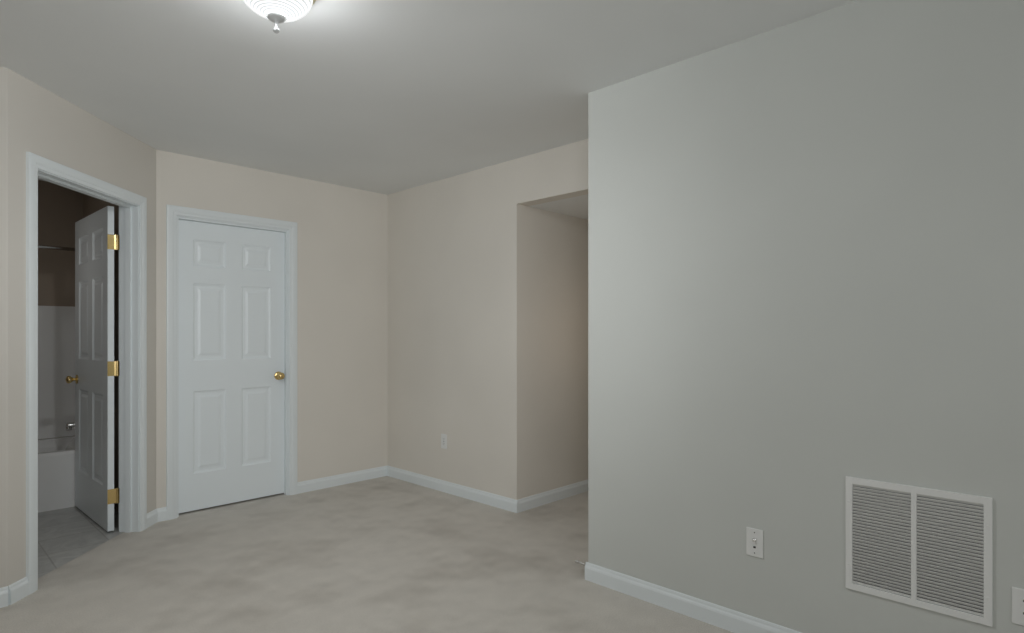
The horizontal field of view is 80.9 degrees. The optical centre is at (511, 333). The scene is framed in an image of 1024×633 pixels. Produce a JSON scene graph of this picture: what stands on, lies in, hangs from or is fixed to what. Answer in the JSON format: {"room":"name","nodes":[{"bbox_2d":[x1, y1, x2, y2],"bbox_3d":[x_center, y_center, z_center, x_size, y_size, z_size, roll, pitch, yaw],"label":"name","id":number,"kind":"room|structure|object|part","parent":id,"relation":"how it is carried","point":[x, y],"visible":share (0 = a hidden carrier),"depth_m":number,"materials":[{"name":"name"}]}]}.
{"room":"empty bedroom","nodes":[
{"label":"empty bedroom","id":0,"kind":"room"},
{"bbox_2d":[0,66,7,587],"bbox_3d":[-3.410,0.015,1.753,0.115,2.486,2.972,0,0,44],"label":"wall","id":1,"kind":"structure","parent":0,"point":[3,326],"depth_m":2.77,"materials":[{"name":"paint"}]},
{"bbox_2d":[38,180,81,439],"bbox_3d":[-3.575,0.015,5.116,0.115,2.486,3.963,0,0,44],"label":"wall","id":2,"kind":"structure","parent":0,"point":[62,210],"depth_m":4.89,"materials":[{"name":"paint"}]},
{"bbox_2d":[38,506,122,577],"bbox_3d":[-3.265,1.256,3.598,2.443,0.001,1.984,0,0,44],"label":"floor","id":3,"kind":"structure","parent":0,"point":[66,535],"depth_m":3.73,"materials":[{"name":"grey tile"}]},
{"bbox_2d":[38,245,74,512],"bbox_3d":[-3.840,0.308,4.198,0.778,1.899,1.522,0,0,44],"label":"bathtub","id":4,"kind":"object","parent":3,"relation":"on","point":[56,403],"visible":0.21,"depth_m":4.84,"materials":[{"name":"white ceramic"}]},
{"bbox_3d":[-3.381,0.713,4.685,0.060,0.069,0.165,0,0,44],"label":"spout","id":5,"kind":"part","parent":4,"relation":"part of","materials":[{"name":"silver metal"}]},
{"bbox_2d":[8,69,155,585],"bbox_3d":[-2.412,0.015,3.393,0.115,2.486,1.230,0,0,-2],"label":"wall","id":6,"kind":"structure","parent":0,"point":[45,123],"depth_m":2.97,"materials":[{"name":"paint"}]},
{"bbox_2d":[26,152,146,594],"bbox_3d":[-2.412,0.192,3.379,0.150,2.132,0.986,0,0,-2],"label":"door frame","id":7,"kind":"structure","parent":6,"relation":"attached to","point":[133,361],"depth_m":3.79,"materials":[{"name":"white wood"}]},
{"bbox_2d":[65,206,119,531],"bbox_3d":[-2.820,0.222,4.051,0.884,2.045,0.169,0,0,43],"label":"door","id":8,"kind":"structure","parent":6,"relation":"in","point":[97,366],"depth_m":3.97,"materials":[{"name":"white wood"}]},
{"bbox_3d":[-3.101,0.328,4.310,0.065,0.065,0.169,0,0,43],"label":"knob","id":9,"kind":"part","parent":8,"relation":"part of","materials":[{"name":"gold metal"}]},
{"bbox_2d":[82,193,118,511],"bbox_3d":[-2.983,0.015,4.511,1.569,2.486,0.115,0,0,44],"label":"wall","id":10,"kind":"structure","parent":0,"point":[90,205],"depth_m":4.28,"materials":[{"name":"paint"}]},
{"bbox_2d":[156,150,386,508],"bbox_3d":[-1.781,0.015,4.705,0.115,2.486,1.827,0,0,44],"label":"wall","id":11,"kind":"structure","parent":0,"point":[341,329],"depth_m":4.88,"materials":[{"name":"paint"}]},
{"bbox_2d":[166,205,296,519],"bbox_3d":[-2.048,0.195,4.418,0.134,2.126,0.923,0,0,44],"label":"door frame","id":12,"kind":"structure","parent":11,"relation":"attached to","point":[174,214],"depth_m":4.24,"materials":[{"name":"white wood"}]},
{"bbox_2d":[179,219,284,512],"bbox_3d":[-2.058,0.228,4.427,0.169,2.032,0.780,0,0,44],"label":"closet door","id":13,"kind":"structure","parent":11,"relation":"in","point":[231,364],"depth_m":4.39,"materials":[{"name":"white wood"}]},
{"label":"knob","id":14,"kind":"part","parent":13,"relation":"part of","materials":[{"name":"gold metal"}]},
{"bbox_2d":[0,476,732,632],"bbox_3d":[-0.413,1.308,2.211,9.070,0.100,8.400,0,0,44],"label":"floor","id":15,"kind":"structure","parent":0,"point":[386,554],"depth_m":3.12,"materials":[{"name":"beige carpet"}]},
{"bbox_2d":[0,0,856,194],"bbox_3d":[-0.413,-1.288,2.211,9.070,0.120,8.400,0,0,44],"label":"ceiling","id":16,"kind":"structure","parent":0,"point":[387,97],"depth_m":2.78,"materials":[{"name":"paint"}]},
{"bbox_2d":[243,0,315,33],"bbox_3d":[-0.825,-1.139,2.102,0.276,0.177,0.276,0,0,44],"label":"ceiling light","id":17,"kind":"object","parent":16,"relation":"attached to","point":[276,12],"visible":1,"depth_m":2.08,"materials":[{"name":"white glass"}]},
{"bbox_2d":[387,139,587,499],"bbox_3d":[-0.157,0.015,4.484,2.756,2.486,0.115,0,0,44],"label":"wall","id":18,"kind":"structure","parent":0,"point":[457,310],"depth_m":4.58,"materials":[{"name":"paint"}]},
{"bbox_2d":[441,434,446,448],"bbox_3d":[-0.540,0.858,4.771,0.070,0.115,0.006,0,0,44],"label":"outlet","id":19,"kind":"object","parent":18,"relation":"attached to","point":[444,438],"visible":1,"depth_m":4.76,"materials":[{"name":"white plastic"}]},
{"bbox_2d":[528,206,587,496],"bbox_3d":[0.779,0.015,5.071,0.115,2.486,2.032,0,0,44],"label":"wall","id":20,"kind":"structure","parent":0,"point":[557,350],"depth_m":4.54,"materials":[{"name":"paint"}]},
{"bbox_2d":[529,194,587,219],"bbox_3d":[1.200,-1.069,4.663,1.057,0.316,2.032,0,0,44],"label":"ceiling","id":21,"kind":"structure","parent":0,"point":[577,206],"depth_m":4.31,"materials":[{"name":"paint"}]},
{"bbox_2d":[588,0,1023,632],"bbox_3d":[1.958,0.015,1.629,4.255,2.486,0.115,0,0,44],"label":"wall","id":22,"kind":"structure","parent":0,"point":[804,266],"depth_m":2.33,"materials":[{"name":"paint"}]},
{"bbox_2d":[0,465,801,632],"bbox_3d":[0.152,1.214,1.663,6.896,0.088,7.800,0,0,44],"label":"baseboard","id":23,"kind":"structure","parent":22,"relation":"attached to","point":[728,619],"depth_m":2.99,"materials":[{"name":"white wood"}]},
{"bbox_2d":[575,560,584,565],"bbox_3d":[0.369,1.200,3.131,0.093,0.026,0.026,0,0,44],"label":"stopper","id":24,"kind":"object","parent":22,"relation":"attached to","point":[579,562],"visible":0.65,"depth_m":3.14,"materials":[{"name":"silver metal"}]},
{"bbox_2d":[746,527,762,558],"bbox_3d":[0.997,0.862,2.470,0.070,0.115,0.015,0,0,44],"label":"outlet","id":25,"kind":"object","parent":22,"relation":"attached to","point":[754,542],"visible":1,"depth_m":2.47,"materials":[{"name":"white plastic"}]},
{"bbox_2d":[846,476,992,626],"bbox_3d":[1.397,0.739,2.086,0.428,0.414,0.010,0,0,44],"label":"air vent","id":26,"kind":"object","parent":22,"relation":"in","point":[927,548],"visible":1,"depth_m":2.07,"materials":[{"name":"white metal"}]},
{"bbox_2d":[1012,587,1023,625],"bbox_3d":[1.611,0.861,1.881,0.070,0.115,0.006,0,0,44],"label":"outlet","id":27,"kind":"object","parent":22,"relation":"attached to","point":[1017,606],"visible":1,"depth_m":1.89,"materials":[{"name":"white plastic"}]}
]}

